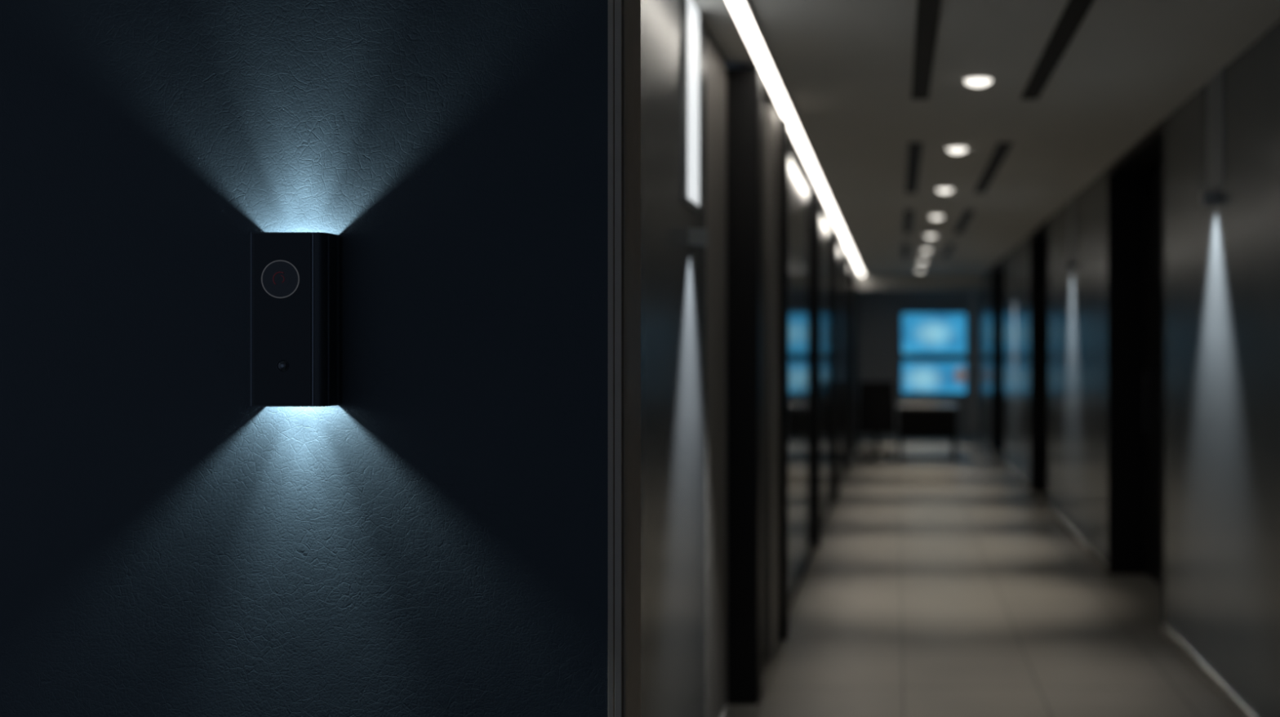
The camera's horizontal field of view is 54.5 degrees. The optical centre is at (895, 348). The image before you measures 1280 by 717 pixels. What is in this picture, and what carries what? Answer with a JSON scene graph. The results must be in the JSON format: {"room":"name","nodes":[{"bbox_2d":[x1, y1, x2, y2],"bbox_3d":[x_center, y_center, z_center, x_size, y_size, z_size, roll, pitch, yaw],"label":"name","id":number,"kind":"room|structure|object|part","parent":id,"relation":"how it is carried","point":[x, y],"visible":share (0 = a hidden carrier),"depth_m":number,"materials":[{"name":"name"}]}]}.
{"room":"office corridor","nodes":[
{"label":"office corridor","id":0,"kind":"room"},
{"bbox_2d":[0,0,608,716],"bbox_3d":[-1.815,0.143,1.845,2.770,2.700,0.110,0,0,0],"label":"wall","id":1,"kind":"structure","parent":0,"point":[432,540],"depth_m":1.79,"materials":[{"name":"blue"}]},
{"bbox_2d":[248,231,342,406],"bbox_3d":[-0.883,-0.043,1.762,0.114,0.252,0.056,0,0,0],"label":"wall light","id":2,"kind":"object","parent":1,"relation":"attached to","point":[295,277],"visible":1,"depth_m":1.74,"materials":[{"name":"black metal"}]},
{"bbox_3d":[-0.891,-0.101,1.738,0.055,0.055,0.001,0,0,0],"label":"ring trim","id":3,"kind":"part","parent":2,"relation":"part of","materials":[{"name":"silver metal"}]},
{"bbox_3d":[-0.889,-0.043,1.739,0.084,0.246,0.002,0,0,0],"label":"panel","id":4,"kind":"part","parent":2,"relation":"part of","materials":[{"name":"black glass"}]},
{"bbox_2d":[608,0,640,716],"bbox_3d":[-0.417,0.143,1.843,0.026,2.700,0.114,0,0,0],"label":"trim","id":5,"kind":"structure","parent":1,"relation":"attached to","point":[624,15],"depth_m":1.80,"materials":[{"name":"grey metal"}]},
{"bbox_2d":[640,0,726,716],"bbox_3d":[-0.770,0.143,3.470,0.119,2.700,3.139,0,0,0],"label":"wall","id":6,"kind":"structure","parent":0,"point":[673,270],"depth_m":3.96,"materials":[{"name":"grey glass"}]},
{"bbox_2d":[682,0,700,210],"bbox_3d":[-0.706,-0.850,4.145,0.013,0.715,0.280,0,0,0],"label":"wall light","id":7,"kind":"object","parent":6,"relation":"attached to","point":[691,15],"visible":1,"depth_m":4.10,"materials":[{"name":"white"}]},
{"bbox_2d":[687,0,699,205],"bbox_3d":[-0.704,-0.852,4.145,0.008,0.690,0.250,0,0,0],"label":"diffuser","id":8,"kind":"object","parent":7,"relation":"attached to","point":[693,14],"depth_m":4.15,"materials":[{"name":"white plastic"}]},
{"bbox_2d":[688,228,708,245],"bbox_3d":[-0.681,-0.385,4.140,0.062,0.055,0.060,0,0,0],"label":"light","id":9,"kind":"object","parent":6,"relation":"attached to","point":[695,236],"visible":1,"depth_m":4.11,"materials":[{"name":"grey"}]},
{"bbox_2d":[762,89,860,660],"bbox_3d":[-0.668,0.143,13.050,0.143,2.700,15.700,0,0,0],"label":"wall","id":10,"kind":"structure","parent":0,"point":[801,190],"depth_m":7.46,"materials":[{"name":"clear glass"}]},
{"bbox_2d":[762,448,853,674],"bbox_3d":[-0.615,1.468,11.300,0.010,0.050,12.200,0,0,0],"label":"baseboard","id":11,"kind":"structure","parent":10,"relation":"attached to","point":[765,660],"depth_m":8.00,"materials":[{"name":"black metal"}]},
{"bbox_2d":[860,289,977,434],"bbox_3d":[0.460,0.143,21.050,2.580,2.700,0.300,0,0,0],"label":"wall","id":12,"kind":"structure","parent":0,"point":[881,357],"depth_m":20.90,"materials":[{"name":"paint"}]},
{"bbox_2d":[857,274,982,289],"bbox_3d":[0.395,-1.092,19.625,2.030,0.230,0.250,0,0,0],"label":"trim","id":13,"kind":"structure","parent":12,"relation":"attached to","point":[868,282],"depth_m":19.50,"materials":[{"name":"paint"}]},
{"bbox_2d":[900,311,967,355],"bbox_3d":[0.660,-0.267,20.866,1.160,0.750,0.067,0,0,0],"label":"wall display","id":14,"kind":"object","parent":12,"relation":"attached to","point":[922,333],"visible":1,"depth_m":20.83,"materials":[{"name":"blue glass"}]},
{"bbox_2d":[900,360,967,394],"bbox_3d":[0.660,0.493,20.866,1.160,0.600,0.067,0,0,0],"label":"wall display","id":15,"kind":"object","parent":12,"relation":"attached to","point":[917,376],"visible":1,"depth_m":20.83,"materials":[{"name":"blue glass"}]},
{"bbox_2d":[969,289,976,435],"bbox_3d":[1.340,0.143,20.860,0.120,2.700,0.080,0,0,0],"label":"trim","id":16,"kind":"structure","parent":12,"relation":"attached to","point":[972,292],"depth_m":20.82,"materials":[{"name":"black metal"}]},
{"bbox_2d":[720,434,1240,716],"bbox_3d":[-0.725,1.543,9.350,4.950,0.100,23.700,0,0,0],"label":"floor","id":17,"kind":"structure","parent":0,"point":[931,587],"depth_m":6.71,"materials":[{"name":"tile"}]},
{"bbox_2d":[726,68,762,703],"bbox_3d":[-0.645,0.157,5.120,0.134,2.672,0.160,0,0,0],"label":"post","id":18,"kind":"object","parent":17,"relation":"on","point":[744,86],"visible":1,"depth_m":5.04,"materials":[{"name":"black metal"}]},
{"bbox_2d":[779,119,788,639],"bbox_3d":[-0.590,0.157,6.210,0.060,2.672,0.120,0,0,0],"label":"post","id":19,"kind":"object","parent":17,"relation":"on","point":[784,124],"visible":0.56,"depth_m":6.15,"materials":[{"name":"black metal"}]},
{"bbox_2d":[813,191,821,547],"bbox_3d":[-0.596,0.157,9.075,0.048,2.672,0.150,0,0,0],"label":"post","id":20,"kind":"object","parent":17,"relation":"on","point":[816,195],"visible":0.92,"depth_m":9.00,"materials":[{"name":"black metal"}]},
{"bbox_2d":[832,228,838,500],"bbox_3d":[-0.597,0.157,11.875,0.044,2.672,0.150,0,0,0],"label":"post","id":21,"kind":"object","parent":17,"relation":"on","point":[835,232],"visible":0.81,"depth_m":11.80,"materials":[{"name":"black metal"}]},
{"bbox_2d":[844,252,848,471],"bbox_3d":[-0.597,0.157,14.675,0.044,2.672,0.150,0,0,0],"label":"post","id":22,"kind":"object","parent":17,"relation":"on","point":[846,254],"visible":0.86,"depth_m":14.60,"materials":[{"name":"black metal"}]},
{"bbox_2d":[853,267,856,451],"bbox_3d":[-0.597,0.157,17.475,0.044,2.672,0.150,0,0,0],"label":"post","id":23,"kind":"object","parent":17,"relation":"on","point":[854,268],"visible":0.83,"depth_m":17.40,"materials":[{"name":"black metal"}]},
{"bbox_2d":[857,381,895,460],"bbox_3d":[-0.268,0.963,16.234,0.525,1.060,0.607,0,0,0],"label":"office chair","id":24,"kind":"object","parent":17,"relation":"on","point":[876,409],"visible":1,"depth_m":15.97,"materials":[{"name":"fabric"}]},
{"bbox_3d":[-0.260,0.783,15.999,0.500,0.700,0.136,0,0,0],"label":"backrest","id":25,"kind":"part","parent":24,"relation":"part of","materials":[{"name":"fabric"}]},
{"bbox_2d":[897,403,959,460],"bbox_3d":[0.430,1.128,16.350,0.820,0.730,0.700,0,0,0],"label":"office desk","id":26,"kind":"object","parent":17,"relation":"on","point":[940,420],"visible":0.98,"depth_m":16.60,"materials":[{"name":"grey laminate"}]},
{"bbox_2d":[903,403,937,405],"bbox_3d":[0.325,0.755,16.240,0.450,0.015,0.320,0,0,0],"label":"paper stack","id":27,"kind":"object","parent":26,"relation":"on","point":[904,404],"visible":1,"depth_m":16.11,"materials":[{"name":"grey"}]},
{"bbox_2d":[692,0,1279,274],"bbox_3d":[-0.725,-1.257,9.350,4.950,0.100,23.700,0,0,0],"label":"ceiling","id":28,"kind":"structure","parent":0,"point":[844,67],"depth_m":5.67,"materials":[{"name":"paint"}]},
{"bbox_2d":[724,0,864,275],"bbox_3d":[-0.549,-1.197,10.725,0.074,0.020,17.450,0,0,0],"label":"recessed light","id":29,"kind":"object","parent":28,"relation":"in","point":[741,11],"visible":1,"depth_m":5.62,"materials":[{"name":"white plastic"}]},
{"bbox_2d":[901,243,909,257],"bbox_3d":[0.115,-1.203,14.800,0.084,0.008,2.200,0,0,0],"label":"ceiling vent","id":30,"kind":"object","parent":28,"relation":"in","point":[905,246],"visible":1,"depth_m":14.67,"materials":[{"name":"black metal"}]},
{"bbox_2d":[902,209,914,233],"bbox_3d":[0.115,-1.203,11.450,0.084,0.008,2.100,0,0,0],"label":"ceiling vent","id":31,"kind":"object","parent":28,"relation":"in","point":[908,214],"visible":1,"depth_m":11.30,"materials":[{"name":"black metal"}]},
{"bbox_2d":[905,142,922,192],"bbox_3d":[0.115,-1.203,8.130,0.084,0.008,2.220,0,0,0],"label":"ceiling vent","id":32,"kind":"object","parent":28,"relation":"in","point":[914,149],"visible":1,"depth_m":7.91,"materials":[{"name":"black metal"}]},
{"bbox_2d":[911,0,941,99],"bbox_3d":[0.115,-1.203,4.660,0.084,0.008,2.220,0,0,0],"label":"ceiling vent","id":33,"kind":"object","parent":28,"relation":"in","point":[927,15],"visible":1,"depth_m":4.76,"materials":[{"name":"black metal"}]},
{"bbox_2d":[920,248,932,252],"bbox_3d":[0.368,-1.204,14.580,0.144,0.054,0.144,0,0,0],"label":"recessed light","id":34,"kind":"object","parent":28,"relation":"in","point":[922,250],"visible":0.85,"depth_m":14.54,"materials":[{"name":"white plastic"}]},
{"bbox_2d":[924,234,937,237],"bbox_3d":[0.368,-1.204,12.740,0.144,0.054,0.144,0,0,0],"label":"recessed light","id":35,"kind":"object","parent":28,"relation":"in","point":[926,235],"visible":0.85,"depth_m":12.70,"materials":[{"name":"white plastic"}]},
{"bbox_2d":[928,214,944,219],"bbox_3d":[0.368,-1.204,10.900,0.144,0.054,0.144,0,0,0],"label":"recessed light","id":36,"kind":"object","parent":28,"relation":"in","point":[935,216],"visible":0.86,"depth_m":10.86,"materials":[{"name":"white plastic"}]},
{"bbox_2d":[935,187,954,192],"bbox_3d":[0.368,-1.204,9.060,0.144,0.054,0.144,0,0,0],"label":"recessed light","id":37,"kind":"object","parent":28,"relation":"in","point":[939,189],"visible":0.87,"depth_m":9.02,"materials":[{"name":"white plastic"}]},
{"bbox_2d":[941,243,955,257],"bbox_3d":[0.640,-1.203,14.800,0.084,0.008,2.200,0,0,0],"label":"ceiling vent","id":38,"kind":"object","parent":28,"relation":"in","point":[949,246],"visible":1,"depth_m":14.67,"materials":[{"name":"black"}]},
{"bbox_2d":[945,146,968,153],"bbox_3d":[0.368,-1.204,7.220,0.144,0.054,0.144,0,0,0],"label":"recessed light","id":39,"kind":"object","parent":28,"relation":"in","point":[955,149],"visible":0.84,"depth_m":7.18,"materials":[{"name":"white plastic"}]},
{"bbox_2d":[953,209,974,233],"bbox_3d":[0.640,-1.203,11.450,0.084,0.008,2.100,0,0,0],"label":"ceiling vent","id":40,"kind":"object","parent":28,"relation":"in","point":[967,214],"visible":1,"depth_m":11.30,"materials":[{"name":"black metal"}]},
{"bbox_2d":[961,75,994,86],"bbox_3d":[0.368,-1.204,5.380,0.144,0.054,0.144,0,0,0],"label":"recessed light","id":41,"kind":"object","parent":28,"relation":"in","point":[975,81],"visible":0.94,"depth_m":5.34,"materials":[{"name":"white plastic"}]},
{"bbox_2d":[973,142,1012,192],"bbox_3d":[0.640,-1.203,8.130,0.084,0.008,2.220,0,0,0],"label":"ceiling vent","id":42,"kind":"object","parent":28,"relation":"in","point":[1001,150],"visible":1,"depth_m":7.88,"materials":[{"name":"black metal"}]},
{"bbox_2d":[1020,0,1093,99],"bbox_3d":[0.640,-1.203,4.660,0.084,0.008,2.220,0,0,0],"label":"ceiling vent","id":43,"kind":"object","parent":28,"relation":"in","point":[1074,12],"visible":1,"depth_m":4.76,"materials":[{"name":"black metal"}]},
{"bbox_2d":[977,20,1279,716],"bbox_3d":[1.580,0.143,9.200,0.340,2.700,23.400,0,0,0],"label":"wall","id":44,"kind":"structure","parent":0,"point":[1222,258],"depth_m":5.56,"materials":[{"name":"grey paint"}]},
{"bbox_2d":[976,431,991,450],"bbox_3d":[1.404,1.468,19.250,0.012,0.050,3.300,0,0,0],"label":"baseboard","id":45,"kind":"structure","parent":44,"relation":"attached to","point":[987,444],"depth_m":18.87,"materials":[{"name":"silver metal"}]},
{"bbox_2d":[991,256,1004,458],"bbox_3d":[1.553,0.143,16.650,0.294,2.700,1.900,0,0,0],"label":"trim","id":46,"kind":"structure","parent":44,"relation":"attached to","point":[997,269],"depth_m":17.57,"materials":[{"name":"black metal"}]},
{"bbox_2d":[1003,458,1030,490],"bbox_3d":[1.404,1.468,14.150,0.012,0.050,3.100,0,0,0],"label":"baseboard","id":47,"kind":"structure","parent":44,"relation":"attached to","point":[1024,483],"depth_m":13.80,"materials":[{"name":"silver metal"}]},
{"bbox_2d":[1030,218,1048,504],"bbox_3d":[1.553,0.143,11.850,0.294,2.700,1.500,0,0,0],"label":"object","id":48,"kind":"structure","parent":44,"relation":"attached to","point":[1038,237],"depth_m":12.57,"materials":[{"name":"black metal"}]},
{"bbox_2d":[1063,195,1074,269],"bbox_3d":[1.379,-0.922,9.600,0.062,0.570,0.260,0,0,0],"label":"light","id":49,"kind":"object","parent":44,"relation":"attached to","point":[1067,265],"visible":1,"depth_m":9.57,"materials":[{"name":"grey"}]},
{"bbox_2d":[1063,262,1072,269],"bbox_3d":[1.379,-0.664,9.600,0.062,0.055,0.060,0,0,0],"label":"hood","id":50,"kind":"object","parent":49,"relation":"attached to","point":[1067,265],"depth_m":9.57,"materials":[{"name":"grey metal"}]},
{"bbox_2d":[1047,504,1107,573],"bbox_3d":[1.404,1.468,9.540,0.012,0.050,3.120,0,0,0],"label":"baseboard","id":51,"kind":"structure","parent":44,"relation":"attached to","point":[1098,560],"depth_m":9.14,"materials":[{"name":"silver metal"}]},
{"bbox_2d":[1107,119,1164,623],"bbox_3d":[1.553,0.143,7.145,0.294,2.700,1.670,0,0,0],"label":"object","id":52,"kind":"structure","parent":44,"relation":"attached to","point":[1126,175],"depth_m":7.95,"materials":[{"name":"black metal"}]},
{"bbox_2d":[1161,623,1254,716],"bbox_3d":[1.404,1.468,1.905,0.012,0.050,8.810,0,0,0],"label":"baseboard","id":53,"kind":"structure","parent":44,"relation":"attached to","point":[1220,688],"depth_m":5.38,"materials":[{"name":"silver metal"}]},
{"bbox_2d":[1200,68,1223,204],"bbox_3d":[1.379,-0.922,5.290,0.062,0.570,0.260,0,0,0],"label":"light","id":54,"kind":"object","parent":44,"relation":"attached to","point":[1215,84],"visible":1,"depth_m":5.27,"materials":[{"name":"grey metal"}]},
{"bbox_2d":[1200,191,1217,204],"bbox_3d":[1.379,-0.664,5.290,0.062,0.055,0.060,0,0,0],"label":"hood","id":55,"kind":"object","parent":54,"relation":"attached to","point":[1206,197],"depth_m":5.26,"materials":[{"name":"grey metal"}]},
{"bbox_3d":[1.379,-0.922,14.300,0.062,0.570,0.260,0,0,0],"label":"light","id":56,"kind":"object","parent":44,"relation":"attached to","visible":0},
{"bbox_2d":[1008,290,1014,295],"bbox_3d":[1.379,-0.664,14.300,0.062,0.055,0.060,0,0,0],"label":"hood","id":57,"kind":"object","parent":56,"relation":"attached to","point":[1011,292],"depth_m":14.27,"materials":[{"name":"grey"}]}
]}

